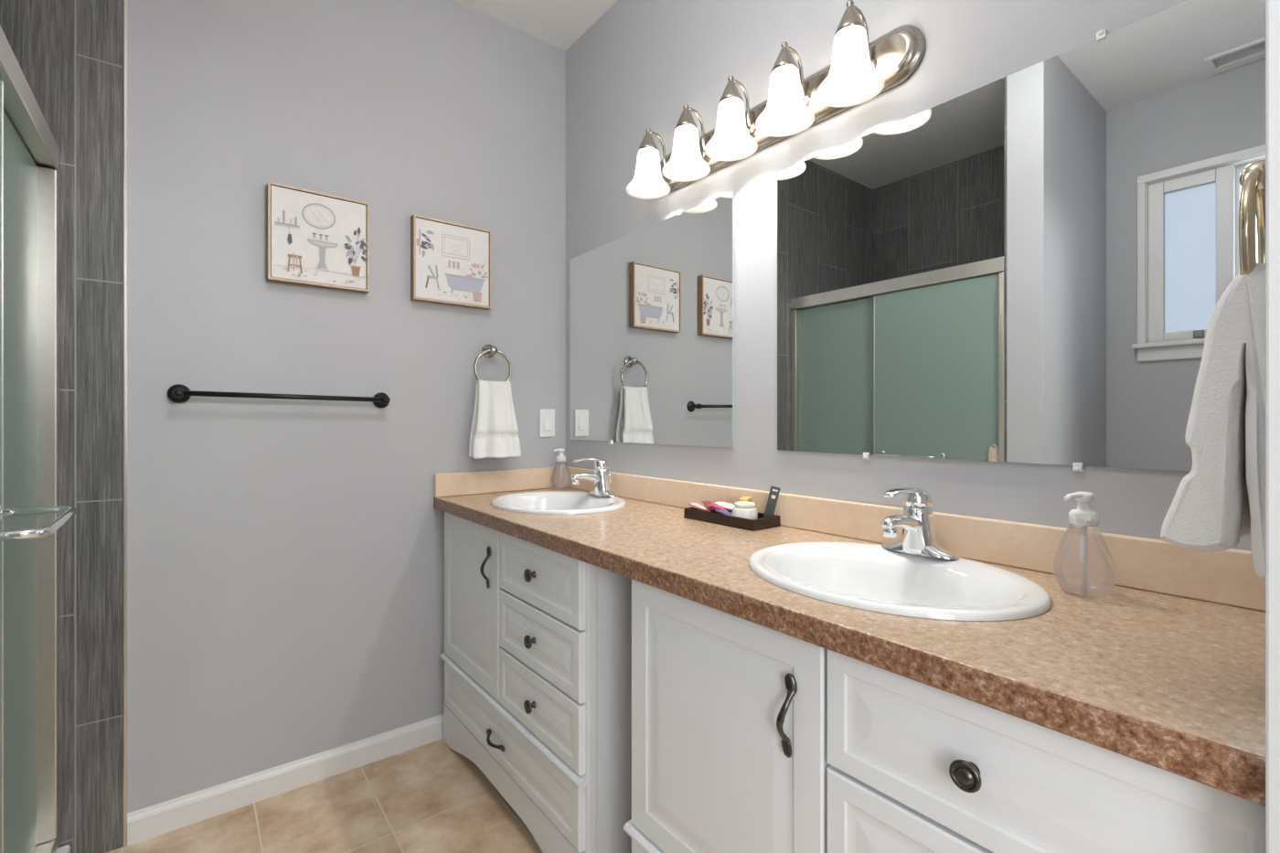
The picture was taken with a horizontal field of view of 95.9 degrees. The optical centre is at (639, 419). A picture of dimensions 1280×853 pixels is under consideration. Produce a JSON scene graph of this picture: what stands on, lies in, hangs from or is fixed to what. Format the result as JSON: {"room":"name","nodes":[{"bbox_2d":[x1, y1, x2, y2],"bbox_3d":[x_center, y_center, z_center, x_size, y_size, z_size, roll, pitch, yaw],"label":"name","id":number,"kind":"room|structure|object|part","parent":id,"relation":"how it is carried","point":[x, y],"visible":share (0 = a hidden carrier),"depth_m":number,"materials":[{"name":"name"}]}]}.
{"room":"bathroom","nodes":[
{"label":"bathroom","id":0,"kind":"room"},
{"bbox_2d":[106,738,543,852],"bbox_3d":[-0.620,1.201,0.860,2.648,0.060,2.335,0,0,-38],"label":"floor","id":1,"kind":"structure","parent":0,"point":[431,797],"depth_m":1.69,"materials":[{"name":"tile"}]},
{"bbox_2d":[56,844,70,852],"bbox_3d":[-1.506,1.141,0.796,0.908,0.059,1.120,0,0,-38],"label":"shower pan","id":2,"kind":"object","parent":1,"relation":"on","point":[66,848],"visible":0.83,"depth_m":1.49,"materials":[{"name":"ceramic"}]},
{"bbox_2d":[0,25,77,852],"bbox_3d":[-1.149,0.201,1.075,0.152,1.820,1.122,0,0,-38],"label":"shower enclosure","id":3,"kind":"object","parent":2,"relation":"on","point":[31,521],"visible":1,"depth_m":1.36,"materials":[{"name":"glass"}]},
{"bbox_3d":[-1.028,0.215,0.861,0.006,1.711,0.585,0,0,-38],"label":"sliding panel","id":4,"kind":"part","parent":3,"relation":"part of","materials":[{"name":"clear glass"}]},
{"bbox_3d":[-1.354,0.215,1.239,0.006,1.711,0.541,0,0,-38],"label":"sliding panel","id":5,"kind":"part","parent":3,"relation":"part of","materials":[{"name":"green glass"}]},
{"bbox_3d":[-1.188,-0.677,1.045,0.055,0.064,1.122,0,0,-38],"label":"header rail","id":6,"kind":"part","parent":3,"relation":"part of","materials":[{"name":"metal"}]},
{"bbox_2d":[439,512,631,852],"bbox_3d":[-0.228,0.748,1.886,0.564,0.846,0.948,0,0,-38],"label":"vanity cabinet","id":7,"kind":"object","parent":1,"relation":"on","point":[537,656],"visible":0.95,"depth_m":1.51,"materials":[{"name":"white wood"}]},
{"bbox_3d":[-0.558,0.587,1.917,0.020,0.518,0.463,0,0,-38],"label":"door","id":8,"kind":"part","parent":7,"relation":"part of","materials":[{"name":"white wood"}]},
{"bbox_3d":[-0.470,0.453,1.762,0.030,0.130,0.026,0,0,-38],"label":"pull handle","id":9,"kind":"part","parent":7,"relation":"part of","materials":[{"name":"brown metal"}]},
{"bbox_3d":[-0.439,0.959,1.721,0.030,0.025,0.126,0,0,-38],"label":"pull handle","id":10,"kind":"part","parent":7,"relation":"part of","materials":[{"name":"brown metal"}]},
{"bbox_3d":[-0.421,0.860,1.735,0.030,0.022,0.946,0,0,-38],"label":"ledge moulding","id":11,"kind":"part","parent":7,"relation":"part of","materials":[{"name":"white wood"}]},
{"bbox_3d":[-0.418,0.952,1.737,0.020,0.155,0.918,0,0,-38],"label":"wide drawer","id":12,"kind":"part","parent":7,"relation":"part of","materials":[{"name":"white wood"}]},
{"bbox_3d":[-0.290,0.414,1.538,0.024,0.035,0.035,0,0,-38],"label":"knob","id":13,"kind":"part","parent":7,"relation":"part of","materials":[{"name":"brown metal"}]},
{"bbox_3d":[-0.290,0.591,1.538,0.024,0.035,0.035,0,0,-38],"label":"knob","id":14,"kind":"part","parent":7,"relation":"part of","materials":[{"name":"brown metal"}]},
{"bbox_3d":[-0.290,0.763,1.538,0.024,0.035,0.035,0,0,-38],"label":"knob","id":15,"kind":"part","parent":7,"relation":"part of","materials":[{"name":"brown metal"}]},
{"bbox_3d":[-0.273,0.414,1.552,0.020,0.173,0.451,0,0,-38],"label":"drawer","id":16,"kind":"part","parent":7,"relation":"part of","materials":[{"name":"white wood"}]},
{"bbox_3d":[-0.273,0.591,1.552,0.020,0.168,0.451,0,0,-38],"label":"drawer","id":17,"kind":"part","parent":7,"relation":"part of","materials":[{"name":"white wood"}]},
{"bbox_3d":[-0.273,0.763,1.552,0.020,0.165,0.451,0,0,-38],"label":"drawer","id":18,"kind":"part","parent":7,"relation":"part of","materials":[{"name":"white wood"}]},
{"bbox_2d":[623,578,1265,852],"bbox_3d":[0.462,0.748,1.003,0.564,0.846,0.946,0,0,-38],"label":"vanity cabinet","id":19,"kind":"object","parent":1,"relation":"on","point":[748,737],"visible":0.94,"depth_m":0.81,"materials":[{"name":"white wood"}]},
{"bbox_3d":[0.273,0.952,0.854,0.020,0.155,0.916,0,0,-38],"label":"wide drawer","id":20,"kind":"part","parent":19,"relation":"part of","materials":[{"name":"white wood"}]},
{"bbox_3d":[0.269,0.860,0.852,0.030,0.022,0.944,0,0,-38],"label":"ledge moulding","id":21,"kind":"part","parent":19,"relation":"part of","materials":[{"name":"white wood"}]},
{"bbox_3d":[0.133,0.587,1.033,0.020,0.518,0.463,0,0,-38],"label":"door","id":22,"kind":"part","parent":19,"relation":"part of","materials":[{"name":"white wood"}]},
{"bbox_3d":[0.221,0.453,0.878,0.030,0.130,0.026,0,0,-38],"label":"pull handle","id":23,"kind":"part","parent":19,"relation":"part of","materials":[{"name":"brown metal"}]},
{"bbox_2d":[433,466,1265,806],"bbox_3d":[0.112,0.260,1.457,0.558,0.126,2.094,0,0,-38],"label":"countertop","id":24,"kind":"structure","parent":19,"relation":"on","point":[1165,669],"depth_m":0.84,"materials":[{"name":"beige laminate"}]},
{"bbox_2d":[490,490,626,514],"bbox_3d":[-0.274,0.346,1.959,0.428,0.152,0.510,0,0,-38],"label":"oval sink","id":25,"kind":"object","parent":24,"relation":"in","point":[540,502],"visible":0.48,"depth_m":2.08,"materials":[{"name":"ceramic"}]},
{"bbox_2d":[551,448,571,489],"bbox_3d":[-0.320,0.200,2.359,0.083,0.164,0.084,0,0,40],"label":"soap dispenser","id":26,"kind":"object","parent":24,"relation":"on","point":[560,476],"visible":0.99,"depth_m":2.33,"materials":[{"name":"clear plastic"}]},
{"bbox_2d":[551,461,571,489],"bbox_3d":[-0.319,0.222,2.359,0.083,0.120,0.083,0,0,41],"label":"bottle","id":27,"kind":"object","parent":26,"relation":"attached to","point":[560,476],"depth_m":2.33,"materials":[{"name":"clear plastic"}]},
{"bbox_2d":[570,457,617,497],"bbox_3d":[-0.167,0.202,2.076,0.163,0.136,0.141,0,0,-9],"label":"faucet","id":28,"kind":"object","parent":24,"relation":"on","point":[601,478],"visible":1,"depth_m":2.05,"materials":[{"name":"silver metal"}]},
{"bbox_3d":[-0.185,0.208,2.041,0.126,0.045,0.039,0,0,-38],"label":"spout","id":29,"kind":"part","parent":28,"relation":"part of","materials":[{"name":"silver metal"}]},
{"bbox_3d":[-0.172,0.154,2.051,0.146,0.041,0.055,0,0,-38],"label":"lever","id":30,"kind":"part","parent":28,"relation":"part of","materials":[{"name":"silver metal"}]},
{"bbox_3d":[-0.133,0.249,2.082,0.054,0.043,0.156,0,0,-38],"label":"deck plate","id":31,"kind":"part","parent":28,"relation":"part of","materials":[{"name":"silver metal"}]},
{"bbox_2d":[683,505,780,531],"bbox_3d":[0.252,0.269,1.598,0.110,0.028,0.258,0,0,-38],"label":"tray","id":32,"kind":"object","parent":24,"relation":"on","point":[762,523],"visible":0.81,"depth_m":1.53,"materials":[{"name":"brown wood"}]},
{"bbox_2d":[687,502,714,512],"bbox_3d":[0.178,0.252,1.652,0.074,0.033,0.054,0,0,35],"label":"sachet","id":33,"kind":"object","parent":32,"relation":"on","point":[697,506],"visible":0.76,"depth_m":1.63,"materials":[{"name":"pink plastic"}]},
{"bbox_2d":[701,501,727,511],"bbox_3d":[0.222,0.251,1.674,0.079,0.032,0.054,0,0,-38],"label":"sachet","id":34,"kind":"object","parent":32,"relation":"on","point":[706,503],"visible":0.32,"depth_m":1.66,"materials":[{"name":"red plastic"}]},
{"bbox_2d":[704,504,725,512],"bbox_3d":[0.215,0.251,1.618,0.052,0.034,0.080,0,0,-11],"label":"sachet","id":35,"kind":"object","parent":32,"relation":"on","point":[713,507],"visible":0.63,"depth_m":1.59,"materials":[{"name":"pink plastic"}]},
{"bbox_2d":[714,508,732,515],"bbox_3d":[0.232,0.255,1.577,0.039,0.024,0.060,0,0,-27],"label":"sachet","id":36,"kind":"object","parent":32,"relation":"in","point":[718,510],"visible":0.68,"depth_m":1.56,"materials":[{"name":"plastic"}]},
{"bbox_2d":[713,501,735,510],"bbox_3d":[0.247,0.242,1.618,0.050,0.023,0.074,0,0,-44],"label":"sachet","id":37,"kind":"object","parent":32,"relation":"on","point":[727,506],"visible":0.69,"depth_m":1.61,"materials":[{"name":"white plastic"}]},
{"bbox_2d":[731,501,757,519],"bbox_3d":[0.281,0.248,1.536,0.068,0.056,0.068,0,0,-38],"label":"jar","id":38,"kind":"object","parent":32,"relation":"on","point":[745,509],"visible":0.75,"depth_m":1.51,"materials":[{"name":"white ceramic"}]},
{"bbox_3d":[0.281,0.226,1.536,0.054,0.011,0.054,0,0,-38],"label":"lid","id":39,"kind":"part","parent":38,"relation":"part of","materials":[{"name":"plastic"}]},
{"bbox_2d":[738,496,751,501],"bbox_3d":[0.293,0.244,1.590,0.026,0.062,0.052,0,0,23],"label":"soap box","id":40,"kind":"object","parent":32,"relation":"on","point":[742,498],"visible":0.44,"depth_m":1.57,"materials":[{"name":"yellow"}]},
{"bbox_2d":[763,485,780,517],"bbox_3d":[0.351,0.225,1.533,0.046,0.100,0.012,0,0,29],"label":"card","id":41,"kind":"object","parent":32,"relation":"on","point":[774,491],"visible":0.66,"depth_m":1.53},
{"bbox_2d":[748,541,1051,620],"bbox_3d":[0.441,0.346,1.050,0.428,0.152,0.510,0,0,-38],"label":"oval sink","id":42,"kind":"object","parent":24,"relation":"in","point":[869,577],"visible":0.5,"depth_m":1.11,"materials":[{"name":"ceramic"}]},
{"bbox_2d":[880,487,959,559],"bbox_3d":[0.538,0.202,1.175,0.163,0.136,0.141,0,0,-9],"label":"faucet","id":43,"kind":"object","parent":24,"relation":"on","point":[918,537],"visible":1,"depth_m":1.15,"materials":[{"name":"silver metal"}]},
{"bbox_3d":[0.519,0.208,1.140,0.126,0.045,0.039,0,0,-38],"label":"spout","id":44,"kind":"part","parent":43,"relation":"part of","materials":[{"name":"silver metal"}]},
{"bbox_3d":[0.533,0.154,1.150,0.146,0.041,0.055,0,0,-38],"label":"lever","id":45,"kind":"part","parent":43,"relation":"part of","materials":[{"name":"silver metal"}]},
{"bbox_3d":[0.572,0.249,1.181,0.054,0.043,0.156,0,0,-38],"label":"deck plate","id":46,"kind":"part","parent":43,"relation":"part of","materials":[{"name":"silver metal"}]},
{"bbox_2d":[1052,491,1117,597],"bbox_3d":[0.727,0.200,0.943,0.084,0.164,0.083,0,0,-18],"label":"soap dispenser","id":47,"kind":"object","parent":24,"relation":"on","point":[1083,563],"visible":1,"depth_m":0.92,"materials":[{"name":"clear plastic"}]},
{"bbox_2d":[1052,523,1117,597],"bbox_3d":[0.727,0.222,0.943,0.083,0.120,0.083,0,0,-18],"label":"bottle","id":48,"kind":"object","parent":47,"relation":"attached to","point":[1083,563],"depth_m":0.92,"materials":[{"name":"clear plastic"}]},
{"bbox_3d":[0.420,0.591,0.665,0.020,0.168,0.458,0,0,-38],"label":"drawer","id":49,"kind":"part","parent":19,"relation":"part of","materials":[{"name":"white wood"}]},
{"bbox_3d":[0.384,0.414,0.675,0.024,0.035,0.035,0,0,-38],"label":"knob","id":50,"kind":"part","parent":19,"relation":"part of","materials":[{"name":"brown metal"}]},
{"bbox_3d":[0.420,0.414,0.665,0.020,0.173,0.458,0,0,-38],"label":"drawer","id":51,"kind":"part","parent":19,"relation":"part of","materials":[{"name":"white wood"}]},
{"bbox_2d":[127,0,565,813],"bbox_3d":[-1.308,-0.199,1.741,2.648,2.740,0.100,0,0,-38],"label":"wall","id":52,"kind":"structure","parent":0,"point":[285,558],"depth_m":1.85,"materials":[{"name":"paint"}]},
{"bbox_2d":[0,0,123,852],"bbox_3d":[-1.820,-0.199,1.270,1.022,2.740,0.010,0,0,-38],"label":"tiled wall","id":53,"kind":"structure","parent":52,"relation":"attached to","point":[69,53],"depth_m":1.54,"materials":[{"name":"grey tile"}]},
{"bbox_2d":[123,0,127,846],"bbox_3d":[-1.414,-0.199,1.587,0.008,2.740,0.012,0,0,-38],"label":"trim","id":54,"kind":"structure","parent":52,"relation":"attached to","point":[124,1],"depth_m":1.58,"materials":[{"name":"metal"}]},
{"bbox_2d":[167,384,390,407],"bbox_3d":[-1.088,-0.071,1.802,0.601,0.062,0.073,0,0,-38],"label":"towel bar","id":55,"kind":"object","parent":52,"relation":"attached to","point":[178,393],"visible":1,"depth_m":1.73,"materials":[{"name":"black metal"}]},
{"bbox_3d":[-1.303,-0.075,1.634,0.054,0.054,0.073,0,0,-38],"label":"post","id":56,"kind":"part","parent":55,"relation":"part of","materials":[{"name":"black metal"}]},
{"bbox_3d":[-0.872,-0.067,1.970,0.054,0.054,0.073,0,0,-38],"label":"post","id":57,"kind":"part","parent":55,"relation":"part of","materials":[{"name":"black metal"}]},
{"bbox_2d":[127,714,443,845],"bbox_3d":[-1.065,1.129,1.859,0.878,0.083,0.013,0,0,-38],"label":"baseboard","id":58,"kind":"structure","parent":52,"relation":"attached to","point":[152,821],"depth_m":1.79,"materials":[{"name":"white wood"}]},
{"bbox_2d":[266,181,369,293],"bbox_3d":[-1.032,-0.581,1.868,0.289,0.299,0.037,0,0,-38],"label":"framed picture","id":59,"kind":"object","parent":52,"relation":"attached to","point":[314,239],"visible":1,"depth_m":1.85,"materials":[{"name":"white paper"}]},
{"bbox_2d":[410,213,491,309],"bbox_3d":[-0.691,-0.575,2.135,0.290,0.298,0.037,0,0,-38],"label":"framed picture","id":60,"kind":"object","parent":52,"relation":"attached to","point":[451,262],"visible":1,"depth_m":2.12,"materials":[{"name":"white paper"}]},
{"bbox_2d":[473,344,511,381],"bbox_3d":[-0.568,-0.204,2.218,0.155,0.175,0.057,0,0,-38],"label":"towel ring","id":61,"kind":"object","parent":52,"relation":"attached to","point":[487,350],"visible":0.93,"depth_m":2.22,"materials":[{"name":"silver metal"}]},
{"bbox_2d":[469,379,521,458],"bbox_3d":[-0.549,-0.003,2.197,0.192,0.296,0.105,0,0,-38],"label":"hand towel","id":62,"kind":"object","parent":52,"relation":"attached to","point":[494,428],"visible":1,"depth_m":2.17,"materials":[{"name":"white fabric"}]},
{"bbox_2d":[539,408,554,437],"bbox_3d":[-0.381,0.014,2.395,0.072,0.116,0.010,0,0,-38],"label":"light switch","id":63,"kind":"object","parent":52,"relation":"attached to","point":[547,417],"visible":1,"depth_m":2.39,"materials":[{"name":"white plastic"}]},
{"bbox_2d":[454,0,617,51],"bbox_3d":[-0.626,-1.599,0.868,2.648,0.060,2.315,0,0,-38],"label":"ceiling","id":64,"kind":"structure","parent":0,"point":[560,24],"depth_m":2.24,"materials":[{"name":"paint"}]},
{"bbox_2d":[565,0,1251,550],"bbox_3d":[0.408,-0.199,1.614,0.100,2.740,2.215,0,0,-38],"label":"wall","id":65,"kind":"structure","parent":0,"point":[635,69],"depth_m":1.61,"materials":[{"name":"paint"}]},
{"bbox_2d":[569,191,733,447],"bbox_3d":[-0.008,-0.294,2.055,0.010,0.774,0.915,0,0,-38],"label":"wall mirror","id":66,"kind":"object","parent":65,"relation":"attached to","point":[651,307],"visible":1,"depth_m":1.96,"materials":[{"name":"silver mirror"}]},
{"bbox_2d":[626,0,925,199],"bbox_3d":[0.274,-0.827,1.556,0.182,0.198,0.904,0,0,-38],"label":"vanity light","id":67,"kind":"object","parent":65,"relation":"attached to","point":[860,70],"visible":1,"depth_m":1.45,"materials":[{"name":"white glass"}]},
{"bbox_3d":[0.029,-0.794,1.837,0.141,0.130,0.141,0,0,-38],"label":"lamp shade","id":68,"kind":"part","parent":67,"relation":"part of","materials":[{"name":"white glass"}]},
{"bbox_3d":[0.064,-0.860,1.864,0.093,0.126,0.034,0,0,-38],"label":"arm","id":69,"kind":"part","parent":67,"relation":"part of","materials":[{"name":"silver metal"}]},
{"bbox_3d":[0.138,-0.794,1.696,0.141,0.130,0.141,0,0,-38],"label":"lamp shade","id":70,"kind":"part","parent":67,"relation":"part of","materials":[{"name":"white glass"}]},
{"bbox_3d":[0.174,-0.860,1.724,0.093,0.126,0.034,0,0,-38],"label":"arm","id":71,"kind":"part","parent":67,"relation":"part of","materials":[{"name":"silver metal"}]},
{"bbox_3d":[0.248,-0.794,1.556,0.141,0.130,0.141,0,0,-38],"label":"lamp shade","id":72,"kind":"part","parent":67,"relation":"part of","materials":[{"name":"white glass"}]},
{"bbox_3d":[0.283,-0.860,1.584,0.093,0.126,0.034,0,0,-38],"label":"arm","id":73,"kind":"part","parent":67,"relation":"part of","materials":[{"name":"silver metal"}]},
{"bbox_3d":[0.357,-0.794,1.416,0.141,0.130,0.141,0,0,-38],"label":"lamp shade","id":74,"kind":"part","parent":67,"relation":"part of","materials":[{"name":"white glass"}]},
{"bbox_3d":[0.393,-0.860,1.444,0.093,0.126,0.034,0,0,-38],"label":"arm","id":75,"kind":"part","parent":67,"relation":"part of","materials":[{"name":"silver metal"}]},
{"bbox_3d":[0.467,-0.794,1.276,0.141,0.130,0.141,0,0,-38],"label":"lamp shade","id":76,"kind":"part","parent":67,"relation":"part of","materials":[{"name":"white glass"}]},
{"bbox_3d":[0.502,-0.860,1.304,0.093,0.126,0.034,0,0,-38],"label":"arm","id":77,"kind":"part","parent":67,"relation":"part of","materials":[{"name":"silver metal"}]},
{"bbox_2d":[567,466,1265,611],"bbox_3d":[0.331,0.240,1.615,0.019,0.085,2.074,0,0,-38],"label":"backsplash","id":78,"kind":"structure","parent":65,"relation":"attached to","point":[1229,577],"depth_m":1.12,"materials":[{"name":"laminate"}]},
{"bbox_2d":[777,0,1265,471],"bbox_3d":[0.670,-0.294,1.188,0.010,0.774,0.961,0,0,-38],"label":"wall mirror","id":79,"kind":"object","parent":65,"relation":"attached to","point":[1032,264],"visible":1,"depth_m":1.09,"materials":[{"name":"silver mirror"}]},
{"bbox_3d":[0.059,-0.199,0.009,2.428,2.740,0.118,0,0,-38],"label":"wall","id":80,"kind":"structure","parent":0,"visible":0},
{"bbox_2d":[1160,262,1265,581],"bbox_3d":[0.625,0.001,0.606,0.178,0.302,0.100,0,0,-38],"label":"hand towel","id":81,"kind":"object","parent":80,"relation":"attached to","point":[1221,500],"visible":0.88,"depth_m":0.56,"materials":[{"name":"white fabric"}]},
{"bbox_2d":[1238,159,1265,275],"bbox_3d":[0.645,-0.188,0.580,0.155,0.175,0.057,0,0,-38],"label":"towel ring","id":82,"kind":"object","parent":80,"relation":"attached to","point":[1253,176],"visible":0.62,"depth_m":0.55,"materials":[{"name":"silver metal"}]},
{"bbox_2d":[1265,0,1279,852],"bbox_3d":[0.280,0.131,0.195,0.740,2.080,0.149,0,0,-38],"label":"door","id":83,"kind":"structure","parent":80,"relation":"in","point":[1272,6],"depth_m":0.47,"materials":[{"name":"white"}]}
]}

